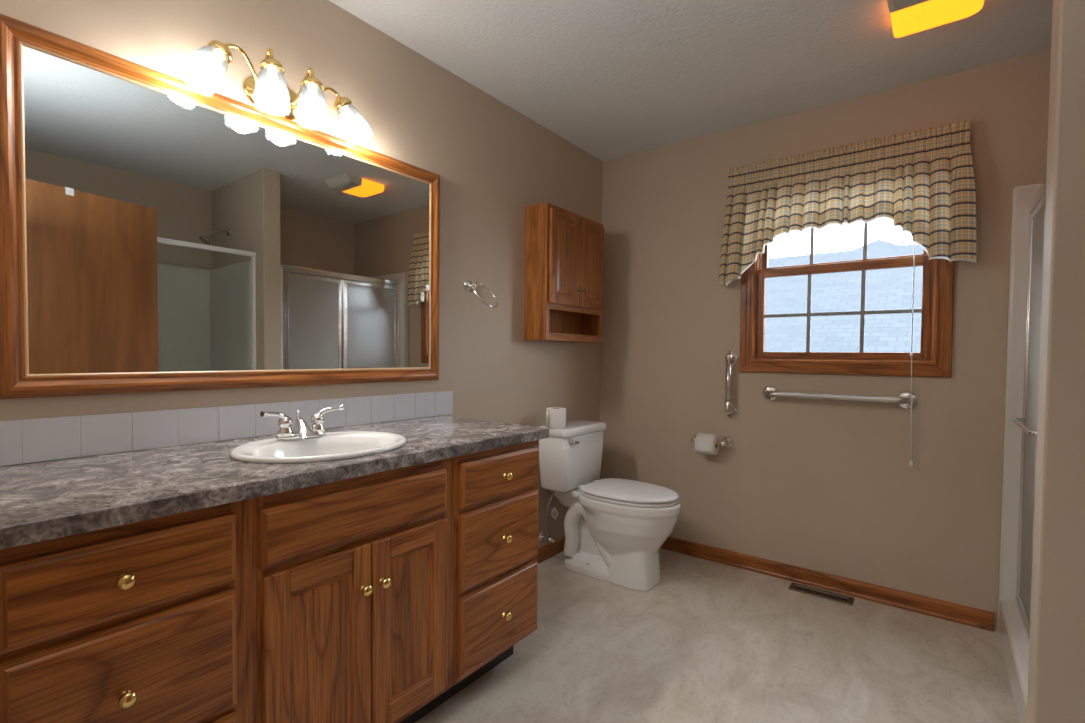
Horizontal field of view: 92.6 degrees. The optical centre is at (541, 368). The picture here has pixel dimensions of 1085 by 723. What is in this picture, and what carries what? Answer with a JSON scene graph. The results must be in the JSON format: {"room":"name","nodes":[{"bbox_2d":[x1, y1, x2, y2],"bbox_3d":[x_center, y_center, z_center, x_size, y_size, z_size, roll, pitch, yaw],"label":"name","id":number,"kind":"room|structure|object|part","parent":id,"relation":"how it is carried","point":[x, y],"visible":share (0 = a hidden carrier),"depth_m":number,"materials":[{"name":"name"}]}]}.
{"room":"bathroom","nodes":[
{"label":"bathroom","id":0,"kind":"room"},
{"bbox_2d":[0,0,602,547],"bbox_3d":[-0.919,-0.103,1.806,0.120,2.440,4.157,2,2,37],"label":"wall","id":1,"kind":"structure","parent":0,"point":[492,161],"depth_m":2.26,"materials":[{"name":"beige paint"}]},
{"bbox_2d":[0,13,439,398],"bbox_3d":[-0.862,-0.390,1.745,0.028,0.899,1.362,2,2,37],"label":"wall mirror","id":2,"kind":"object","parent":1,"relation":"attached to","point":[160,232],"visible":1,"depth_m":1.51,"materials":[{"name":"white mirror"}]},
{"bbox_3d":[-1.260,-0.379,1.224,0.028,0.899,0.050,2,2,37],"label":"frame rail","id":3,"kind":"part","parent":2,"relation":"part of","materials":[{"name":"brown wood"}]},
{"bbox_3d":[-0.866,0.035,1.757,0.028,0.050,1.362,2,2,37],"label":"frame rail","id":4,"kind":"part","parent":2,"relation":"part of","materials":[{"name":"brown wood"}]},
{"bbox_3d":[-0.858,-0.814,1.733,0.028,0.050,1.362,2,2,37],"label":"frame rail","id":5,"kind":"part","parent":2,"relation":"part of","materials":[{"name":"brown wood"}]},
{"bbox_3d":[-0.464,-0.400,2.266,0.028,0.899,0.050,2,2,37],"label":"frame rail","id":6,"kind":"part","parent":2,"relation":"part of","materials":[{"name":"brown wood"}]},
{"bbox_2d":[0,391,452,465],"bbox_3d":[-0.879,0.166,1.762,0.008,0.107,1.555,2,2,37],"label":"tile backsplash","id":7,"kind":"structure","parent":1,"relation":"attached to","point":[22,441],"depth_m":1.52,"materials":[{"name":"white tile"}]},
{"bbox_2d":[197,40,359,130],"bbox_3d":[-0.814,-0.890,1.671,0.170,0.199,0.614,2,2,37],"label":"vanity light","id":8,"kind":"object","parent":1,"relation":"attached to","point":[266,93],"visible":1,"depth_m":1.67,"materials":[{"name":"white glass"}]},
{"bbox_3d":[-0.949,-0.885,1.493,0.052,0.087,0.069,2,2,37],"label":"bulb","id":9,"kind":"part","parent":8,"relation":"part of","materials":[{"name":"white glass"}]},
{"bbox_3d":[-0.899,-0.913,1.587,0.046,0.106,0.152,1,2,9],"label":"arm","id":10,"kind":"part","parent":8,"relation":"part of","materials":[{"name":"gold metal"}]},
{"bbox_3d":[-0.858,-0.927,1.637,0.031,0.124,0.116,0,2,-25],"label":"arm","id":11,"kind":"part","parent":8,"relation":"part of","materials":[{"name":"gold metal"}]},
{"bbox_3d":[-0.827,-0.883,1.595,0.052,0.090,0.052,2,2,37],"label":"bulb","id":12,"kind":"part","parent":8,"relation":"part of","materials":[{"name":"white glass"}]},
{"bbox_3d":[-0.798,-0.929,1.716,0.116,0.124,0.031,1,2,10],"label":"arm","id":13,"kind":"part","parent":8,"relation":"part of","materials":[{"name":"gold metal"}]},
{"bbox_3d":[-0.748,-0.885,1.699,0.052,0.090,0.052,2,2,37],"label":"bulb","id":14,"kind":"part","parent":8,"relation":"part of","materials":[{"name":"white glass"}]},
{"bbox_3d":[-0.762,-0.916,1.768,0.149,0.105,0.045,0,2,-24],"label":"arm","id":15,"kind":"part","parent":8,"relation":"part of","materials":[{"name":"gold metal"}]},
{"bbox_3d":[-0.681,-0.895,1.844,0.052,0.084,0.074,2,2,37],"label":"bulb","id":16,"kind":"part","parent":8,"relation":"part of","materials":[{"name":"white glass"}]},
{"bbox_2d":[464,280,497,307],"bbox_3d":[-0.270,-0.354,2.457,0.108,0.132,0.159,2,2,37],"label":"towel ring","id":17,"kind":"object","parent":1,"relation":"attached to","point":[469,286],"visible":1,"depth_m":2.43,"materials":[{"name":"silver metal"}]},
{"bbox_2d":[538,491,555,542],"bbox_3d":[0.031,0.818,2.890,0.094,0.319,0.078,2,2,37],"label":"supply valve","id":18,"kind":"object","parent":1,"relation":"attached to","point":[541,537],"visible":0.95,"depth_m":2.88,"materials":[{"name":"silver metal"}]},
{"bbox_2d":[551,507,558,519],"bbox_3d":[0.074,0.802,2.879,0.007,0.083,0.087,2,2,42],"label":"paper tag","id":19,"kind":"object","parent":18,"relation":"hanging from","point":[554,513],"visible":1,"depth_m":2.88,"materials":[{"name":"white paper"}]},
{"bbox_2d":[538,536,564,563],"bbox_3d":[-0.047,1.056,2.882,0.016,0.079,1.392,2,2,37],"label":"baseboard","id":20,"kind":"structure","parent":1,"relation":"attached to","point":[549,550],"depth_m":3.01,"materials":[{"name":"brown wood"}]},
{"bbox_2d":[524,203,603,342],"bbox_3d":[0.162,-0.511,2.943,0.196,0.710,0.565,2,2,37],"label":"upper cabinet","id":21,"kind":"object","parent":1,"relation":"attached to","point":[564,249],"visible":1,"depth_m":2.80,"materials":[{"name":"brown wood"}]},
{"bbox_3d":[-0.032,-0.508,2.745,0.129,0.710,0.014,2,2,37],"label":"panel","id":22,"kind":"part","parent":21,"relation":"part of","materials":[{"name":"brown wood"}]},
{"bbox_3d":[0.132,-0.164,2.973,0.129,0.014,0.537,2,2,37],"label":"panel","id":23,"kind":"part","parent":21,"relation":"part of","materials":[{"name":"brown wood"}]},
{"bbox_3d":[0.128,-0.592,2.800,0.010,0.401,0.172,2,2,37],"label":"door","id":24,"kind":"part","parent":21,"relation":"part of","materials":[{"name":"brown wood"}]},
{"bbox_3d":[0.127,-0.371,2.806,0.018,0.050,0.164,2,2,37],"label":"rail","id":25,"kind":"part","parent":21,"relation":"part of","materials":[{"name":"brown wood"}]},
{"bbox_3d":[0.087,-0.514,3.001,0.007,0.682,0.537,2,2,37],"label":"panel","id":26,"kind":"part","parent":21,"relation":"part of","materials":[{"name":"brown wood"}]},
{"bbox_3d":[0.131,-0.814,2.793,0.018,0.050,0.164,2,2,37],"label":"rail","id":27,"kind":"part","parent":21,"relation":"part of","materials":[{"name":"brown wood"}]},
{"bbox_3d":[0.190,-0.175,2.927,0.018,0.040,0.505,2,2,37],"label":"rail","id":28,"kind":"part","parent":21,"relation":"part of","materials":[{"name":"brown wood"}]},
{"bbox_3d":[0.191,-0.342,2.922,0.018,0.046,0.505,2,2,37],"label":"rail","id":29,"kind":"part","parent":21,"relation":"part of","materials":[{"name":"brown wood"}]},
{"bbox_3d":[0.196,-0.849,2.908,0.018,0.032,0.505,2,2,37],"label":"rail","id":30,"kind":"part","parent":21,"relation":"part of","materials":[{"name":"brown wood"}]},
{"bbox_3d":[0.303,-0.517,3.183,0.129,0.710,0.014,2,2,37],"label":"panel","id":31,"kind":"part","parent":21,"relation":"part of","materials":[{"name":"brown wood"}]},
{"bbox_3d":[0.290,-0.597,3.013,0.010,0.401,0.172,2,2,37],"label":"door","id":32,"kind":"part","parent":21,"relation":"part of","materials":[{"name":"brown wood"}]},
{"bbox_3d":[0.289,-0.375,3.018,0.018,0.050,0.164,2,2,37],"label":"rail","id":33,"kind":"part","parent":21,"relation":"part of","materials":[{"name":"brown wood"}]},
{"bbox_3d":[0.293,-0.818,3.006,0.018,0.050,0.164,2,2,37],"label":"rail","id":34,"kind":"part","parent":21,"relation":"part of","materials":[{"name":"brown wood"}]},
{"bbox_2d":[329,0,1052,160],"bbox_3d":[0.318,-1.337,0.929,3.088,0.100,4.307,2,2,37],"label":"ceiling","id":35,"kind":"structure","parent":0,"point":[613,79],"depth_m":2.16,"materials":[{"name":"white paint"}]},
{"bbox_2d":[887,0,983,37],"bbox_3d":[1.351,-1.272,1.772,0.281,0.056,0.327,2,2,37],"label":"ceiling light","id":36,"kind":"object","parent":35,"relation":"attached to","point":[908,17],"visible":1,"depth_m":1.81,"materials":[{"name":"orange"}]},
{"bbox_2d":[415,548,1017,722],"bbox_3d":[0.294,1.202,1.001,3.088,0.100,4.307,2,2,37],"label":"floor","id":37,"kind":"structure","parent":0,"point":[711,642],"depth_m":2.01,"materials":[{"name":"plastic"}]},
{"bbox_2d":[0,440,538,722],"bbox_3d":[-0.665,0.697,1.550,0.630,0.862,1.457,2,2,37],"label":"vanity cabinet","id":38,"kind":"object","parent":37,"relation":"on","point":[380,597],"visible":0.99,"depth_m":1.19,"materials":[{"name":"brown wood"}]},
{"bbox_3d":[-0.772,0.299,0.972,0.020,0.037,0.338,2,2,37],"label":"rail","id":39,"kind":"part","parent":38,"relation":"part of","materials":[{"name":"brown wood"}]},
{"bbox_3d":[-0.773,0.460,0.977,0.020,0.020,0.338,2,2,37],"label":"rail","id":40,"kind":"part","parent":38,"relation":"part of","materials":[{"name":"brown wood"}]},
{"bbox_3d":[-0.757,0.381,0.963,0.019,0.143,0.354,2,2,37],"label":"drawer","id":41,"kind":"part","parent":38,"relation":"part of","materials":[{"name":"brown wood"}]},
{"bbox_3d":[-0.759,0.597,0.969,0.019,0.252,0.354,2,2,37],"label":"drawer","id":42,"kind":"part","parent":38,"relation":"part of","materials":[{"name":"brown wood"}]},
{"bbox_3d":[-0.748,0.382,0.933,0.030,0.029,0.029,2,2,37],"label":"knob","id":43,"kind":"part","parent":38,"relation":"part of","materials":[{"name":"gold metal"}]},
{"bbox_3d":[-0.750,0.598,0.939,0.030,0.029,0.029,2,2,37],"label":"knob","id":44,"kind":"part","parent":38,"relation":"part of","materials":[{"name":"gold metal"}]},
{"bbox_3d":[-0.776,0.727,0.984,0.020,0.020,0.338,2,2,37],"label":"rail","id":45,"kind":"part","parent":38,"relation":"part of","materials":[{"name":"brown wood"}]},
{"bbox_3d":[-0.761,0.865,0.976,0.019,0.255,0.354,2,2,37],"label":"drawer","id":46,"kind":"part","parent":38,"relation":"part of","materials":[{"name":"brown wood"}]},
{"bbox_2d":[0,416,548,549],"bbox_3d":[-0.663,0.246,1.552,0.607,0.036,1.488,2,2,37],"label":"countertop","id":47,"kind":"structure","parent":38,"relation":"on","point":[53,499],"depth_m":1.17,"materials":[{"name":"laminate"}]},
{"bbox_2d":[260,405,343,439],"bbox_3d":[-0.726,0.165,1.597,0.102,0.094,0.260,2,2,37],"label":"faucet","id":48,"kind":"object","parent":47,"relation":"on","point":[302,430],"visible":1,"depth_m":1.58,"materials":[{"name":"silver metal"}]},
{"bbox_3d":[-0.779,0.161,1.542,0.048,0.084,0.104,1,2,11],"label":"handle","id":49,"kind":"part","parent":48,"relation":"part of","materials":[{"name":"silver metal"}]},
{"bbox_3d":[-0.744,0.204,1.611,0.052,0.015,0.156,2,2,37],"label":"plate","id":50,"kind":"part","parent":48,"relation":"part of","materials":[{"name":"silver metal"}]},
{"bbox_3d":[-0.726,0.180,1.597,0.100,0.057,0.060,2,2,37],"label":"spout","id":51,"kind":"part","parent":48,"relation":"part of","materials":[{"name":"silver metal"}]},
{"bbox_3d":[-0.687,0.159,1.662,0.104,0.084,0.048,0,2,-26],"label":"handle","id":52,"kind":"part","parent":48,"relation":"part of","materials":[{"name":"silver metal"}]},
{"bbox_2d":[230,431,406,463],"bbox_3d":[-0.632,0.299,1.518,0.410,0.170,0.490,2,2,37],"label":"sink","id":53,"kind":"object","parent":47,"relation":"in","point":[331,446],"visible":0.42,"depth_m":1.56,"materials":[{"name":"white ceramic"}]},
{"bbox_3d":[-0.535,0.489,1.258,0.019,0.056,0.160,2,2,37],"label":"rail","id":54,"kind":"part","parent":38,"relation":"part of","materials":[{"name":"brown wood"}]},
{"bbox_3d":[-0.538,0.720,1.266,0.010,0.415,0.168,2,2,37],"label":"door","id":55,"kind":"part","parent":38,"relation":"part of","materials":[{"name":"brown wood"}]},
{"bbox_3d":[-0.468,0.293,1.371,0.020,0.042,0.524,2,2,37],"label":"rail","id":56,"kind":"part","parent":38,"relation":"part of","materials":[{"name":"brown wood"}]},
{"bbox_3d":[-0.469,0.449,1.375,0.020,0.050,0.524,2,2,37],"label":"rail","id":57,"kind":"part","parent":38,"relation":"part of","materials":[{"name":"brown wood"}]},
{"bbox_3d":[-0.449,0.568,1.333,0.030,0.029,0.029,2,2,37],"label":"knob","id":58,"kind":"part","parent":38,"relation":"part of","materials":[{"name":"gold metal"}]},
{"bbox_3d":[-0.414,0.568,1.378,0.030,0.029,0.029,2,2,37],"label":"knob","id":59,"kind":"part","parent":38,"relation":"part of","materials":[{"name":"gold metal"}]},
{"bbox_3d":[-0.373,0.716,1.482,0.010,0.415,0.161,2,2,37],"label":"door","id":60,"kind":"part","parent":38,"relation":"part of","materials":[{"name":"brown wood"}]},
{"bbox_3d":[-0.369,0.484,1.475,0.019,0.056,0.153,2,2,37],"label":"rail","id":61,"kind":"part","parent":38,"relation":"part of","materials":[{"name":"brown wood"}]},
{"bbox_3d":[-0.374,0.947,1.488,0.019,0.056,0.153,2,2,37],"label":"rail","id":62,"kind":"part","parent":38,"relation":"part of","materials":[{"name":"brown wood"}]},
{"bbox_3d":[-0.474,0.986,1.390,0.020,0.035,0.524,2,2,37],"label":"rail","id":63,"kind":"part","parent":38,"relation":"part of","materials":[{"name":"brown wood"}]},
{"bbox_3d":[-0.154,0.983,1.810,0.020,0.025,0.380,2,2,37],"label":"rail","id":64,"kind":"part","parent":38,"relation":"part of","materials":[{"name":"brown wood"}]},
{"bbox_3d":[-0.151,0.710,1.802,0.020,0.020,0.380,2,2,37],"label":"rail","id":65,"kind":"part","parent":38,"relation":"part of","materials":[{"name":"brown wood"}]},
{"bbox_3d":[-0.149,0.443,1.794,0.020,0.020,0.380,2,2,37],"label":"rail","id":66,"kind":"part","parent":38,"relation":"part of","materials":[{"name":"brown wood"}]},
{"bbox_3d":[-0.147,0.282,1.790,0.020,0.037,0.380,2,2,37],"label":"rail","id":67,"kind":"part","parent":38,"relation":"part of","materials":[{"name":"brown wood"}]},
{"bbox_3d":[-0.136,0.848,1.794,0.019,0.255,0.396,2,2,37],"label":"drawer","id":68,"kind":"part","parent":38,"relation":"part of","materials":[{"name":"brown wood"}]},
{"bbox_3d":[-0.134,0.580,1.787,0.019,0.252,0.396,2,2,37],"label":"drawer","id":69,"kind":"part","parent":38,"relation":"part of","materials":[{"name":"brown wood"}]},
{"bbox_3d":[-0.132,0.364,1.781,0.019,0.143,0.396,2,2,37],"label":"drawer","id":70,"kind":"part","parent":38,"relation":"part of","materials":[{"name":"brown wood"}]},
{"bbox_3d":[-0.117,0.849,1.780,0.030,0.029,0.029,2,2,37],"label":"knob","id":71,"kind":"part","parent":38,"relation":"part of","materials":[{"name":"gold metal"}]},
{"bbox_3d":[-0.114,0.580,1.772,0.030,0.029,0.029,2,2,37],"label":"knob","id":72,"kind":"part","parent":38,"relation":"part of","materials":[{"name":"gold metal"}]},
{"bbox_3d":[-0.112,0.365,1.766,0.030,0.029,0.029,2,2,37],"label":"knob","id":73,"kind":"part","parent":38,"relation":"part of","materials":[{"name":"gold metal"}]},
{"bbox_2d":[539,420,680,590],"bbox_3d":[0.384,0.712,2.792,0.749,0.782,0.432,2,2,37],"label":"toilet","id":74,"kind":"object","parent":37,"relation":"on","point":[615,529],"visible":1,"depth_m":2.71,"materials":[{"name":"white ceramic"}]},
{"bbox_2d":[546,407,565,427],"bbox_3d":[0.082,0.265,2.819,0.109,0.102,0.108,0,2,-2],"label":"toilet paper roll","id":75,"kind":"object","parent":74,"relation":"on","point":[555,416],"visible":1,"depth_m":2.77,"materials":[{"name":"white paper"}]},
{"bbox_3d":[0.174,0.509,2.949,0.200,0.300,0.410,2,2,37],"label":"tank","id":76,"kind":"part","parent":74,"relation":"part of","materials":[{"name":"white ceramic"}]},
{"bbox_3d":[0.177,0.336,2.943,0.220,0.044,0.432,2,2,37],"label":"tank lid","id":77,"kind":"part","parent":74,"relation":"part of","materials":[{"name":"white ceramic"}]},
{"bbox_3d":[0.390,0.885,2.792,0.731,0.436,0.381,2,2,37],"label":"bowl","id":78,"kind":"part","parent":74,"relation":"part of","materials":[{"name":"white ceramic"}]},
{"bbox_3d":[0.476,0.636,2.720,0.500,0.024,0.374,2,2,37],"label":"lid","id":79,"kind":"part","parent":74,"relation":"part of","materials":[{"name":"white plastic"}]},
{"bbox_3d":[0.476,0.660,2.721,0.495,0.016,0.370,2,2,37],"label":"seat","id":80,"kind":"part","parent":74,"relation":"part of","materials":[{"name":"white plastic"}]},
{"bbox_2d":[788,582,854,605],"bbox_3d":[1.388,1.115,2.575,0.283,0.007,0.096,2,2,37],"label":"floor vent","id":81,"kind":"object","parent":37,"relation":"in","point":[827,595],"visible":1,"depth_m":2.57,"materials":[{"name":"brown metal"}]},
{"bbox_2d":[796,586,846,600],"bbox_3d":[1.388,1.116,2.575,0.229,0.003,0.038,2,2,37],"label":"grille","id":82,"kind":"object","parent":81,"relation":"attached to","point":[807,589],"depth_m":2.58,"materials":[{"name":"brown metal"}]},
{"bbox_2d":[997,178,1045,722],"bbox_3d":[1.966,0.208,1.504,0.846,1.890,1.142,2,2,37],"label":"shower stall","id":83,"kind":"object","parent":37,"relation":"on","point":[1028,201],"visible":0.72,"depth_m":2.11,"materials":[{"name":"white plastic"}]},
{"bbox_3d":[1.819,0.162,1.904,0.016,1.567,0.524,2,2,37],"label":"panel frame","id":84,"kind":"part","parent":83,"relation":"part of","materials":[{"name":"silver metal"}]},
{"bbox_3d":[1.819,0.162,1.904,0.005,1.547,0.516,2,2,37],"label":"glass panel","id":85,"kind":"part","parent":83,"relation":"part of","materials":[{"name":"clear glass"}]},
{"bbox_2d":[599,49,1050,630],"bbox_3d":[1.568,-0.102,2.616,3.088,2.440,0.150,2,2,37],"label":"wall","id":86,"kind":"structure","parent":0,"point":[826,486],"depth_m":2.65,"materials":[{"name":"beige paint"}]},
{"bbox_2d":[691,434,733,447],"bbox_3d":[0.960,0.414,2.942,0.234,0.066,0.086,2,2,37],"label":"toilet paper holder","id":87,"kind":"object","parent":86,"relation":"attached to","point":[727,442],"visible":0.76,"depth_m":2.90,"materials":[{"name":"silver metal"}]},
{"bbox_3d":[0.893,0.412,2.993,0.066,0.066,0.086,2,2,37],"label":"post","id":88,"kind":"part","parent":87,"relation":"part of","materials":[{"name":"silver metal"}]},
{"bbox_2d":[695,433,719,454],"bbox_3d":[0.938,0.424,2.927,0.104,0.114,0.116,2,2,37],"label":"toilet paper roll","id":89,"kind":"object","parent":87,"relation":"hanging from","point":[704,443],"visible":0.99,"depth_m":2.89,"materials":[{"name":"white paper"}]},
{"bbox_3d":[1.027,0.416,2.892,0.066,0.066,0.086,2,2,37],"label":"post","id":90,"kind":"part","parent":87,"relation":"part of","materials":[{"name":"silver metal"}]},
{"bbox_2d":[724,351,738,417],"bbox_3d":[1.046,0.088,2.880,0.080,0.380,0.070,2,2,37],"label":"grab bar","id":91,"kind":"object","parent":86,"relation":"attached to","point":[731,357],"visible":1,"depth_m":2.86,"materials":[{"name":"silver metal"}]},
{"bbox_2d":[660,537,994,631],"bbox_3d":[1.166,1.069,2.843,1.992,0.079,0.016,2,2,37],"label":"baseboard","id":92,"kind":"structure","parent":86,"relation":"attached to","point":[966,615],"depth_m":2.58,"materials":[{"name":"brown wood"}]},
{"bbox_2d":[762,386,917,408],"bbox_3d":[1.448,0.140,2.573,0.680,0.082,0.072,2,2,37],"label":"grab bar","id":93,"kind":"object","parent":86,"relation":"attached to","point":[770,393],"visible":1,"depth_m":2.51,"materials":[{"name":"silver metal"}]},
{"bbox_2d":[739,223,954,377],"bbox_3d":[1.512,-0.509,2.632,0.920,1.071,0.159,2,2,37],"label":"window","id":94,"kind":"structure","parent":86,"relation":"in","point":[934,359],"depth_m":2.54,"materials":[{"name":"brown wood"}]},
{"bbox_3d":[1.132,-0.519,2.834,0.072,1.071,0.019,2,2,37],"label":"casing","id":95,"kind":"part","parent":94,"relation":"part of","materials":[{"name":"brown wood"}]},
{"bbox_3d":[1.203,-0.301,2.834,0.035,0.477,0.032,2,2,37],"label":"sash","id":96,"kind":"part","parent":94,"relation":"part of","materials":[{"name":"brown wood"}]},
{"bbox_3d":[1.236,-0.742,2.850,0.026,0.464,0.032,2,2,37],"label":"sash","id":97,"kind":"part","parent":94,"relation":"part of","materials":[{"name":"brown wood"}]},
{"bbox_2d":[810,223,867,263],"bbox_3d":[1.515,-0.733,2.628,0.688,0.376,0.006,2,2,37],"label":"grille","id":98,"kind":"object","parent":94,"relation":"attached to","point":[865,240],"depth_m":2.61,"materials":[{"name":"grey"}]},
{"bbox_3d":[1.489,-0.069,2.620,0.690,0.031,0.032,2,2,37],"label":"rail","id":99,"kind":"part","parent":94,"relation":"part of","materials":[{"name":"brown wood"}]},
{"bbox_2d":[764,270,921,351],"bbox_3d":[1.487,-0.285,2.609,0.690,0.402,0.006,2,2,37],"label":"grille","id":100,"kind":"object","parent":94,"relation":"attached to","point":[862,313],"depth_m":2.65,"materials":[{"name":"grey"}]},
{"bbox_3d":[1.493,-0.508,2.608,0.690,0.044,0.032,2,2,37],"label":"rail","id":101,"kind":"part","parent":94,"relation":"part of","materials":[{"name":"brown wood"}]},
{"bbox_3d":[1.518,-0.523,2.639,0.688,0.044,0.032,2,2,37],"label":"rail","id":102,"kind":"part","parent":94,"relation":"part of","materials":[{"name":"brown wood"}]},
{"bbox_3d":[1.464,-0.009,2.591,0.920,0.072,0.019,2,2,37],"label":"casing","id":103,"kind":"part","parent":94,"relation":"part of","materials":[{"name":"brown wood"}]},
{"bbox_2d":[909,243,914,466],"bbox_3d":[1.709,-0.261,2.373,0.027,1.426,0.019,2,2,37],"label":"blind cord","id":104,"kind":"object","parent":94,"relation":"hanging from","point":[911,353],"visible":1,"depth_m":2.38,"materials":[{"name":"white fabric"}]},
{"bbox_3d":[1.707,-0.274,2.374,0.016,1.400,0.004,2,2,37],"label":"cord","id":105,"kind":"part","parent":104,"relation":"part of","materials":[{"name":"white fabric"}]},
{"bbox_3d":[1.806,-0.498,2.320,0.072,1.071,0.019,2,2,37],"label":"casing","id":106,"kind":"part","parent":94,"relation":"part of","materials":[{"name":"brown wood"}]},
{"bbox_3d":[1.451,-1.021,2.555,1.000,0.030,0.058,2,2,37],"label":"curtain rod","id":107,"kind":"object","parent":86,"relation":"attached to","visible":0},
{"bbox_2d":[719,118,975,287],"bbox_3d":[1.414,-0.756,2.520,1.089,0.650,0.060,2,2,37],"label":"window valance","id":108,"kind":"object","parent":107,"relation":"hanging from","point":[922,181],"visible":1,"depth_m":2.44,"materials":[{"name":"fabric"}]},
{"bbox_2d":[1027,0,1084,722],"bbox_3d":[1.576,-0.056,1.002,0.874,2.440,0.119,2,2,37],"label":"wall partition","id":109,"kind":"structure","parent":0,"point":[1056,671],"depth_m":1.21,"materials":[{"name":"beige paint"}]},
{"label":"outside","id":110,"kind":"structure","parent":0,"visible":0},
{"bbox_3d":[11.703,1.825,18.319,50.000,0.100,36.743,2,2,37],"label":"ground","id":111,"kind":"structure","parent":110,"visible":0},
{"bbox_2d":[764,239,922,352],"bbox_3d":[3.497,-0.508,12.421,18.000,4.740,14.000,2,2,37],"label":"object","id":112,"kind":"structure","parent":111,"relation":"on","point":[885,289],"depth_m":8.24,"materials":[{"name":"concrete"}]}
]}

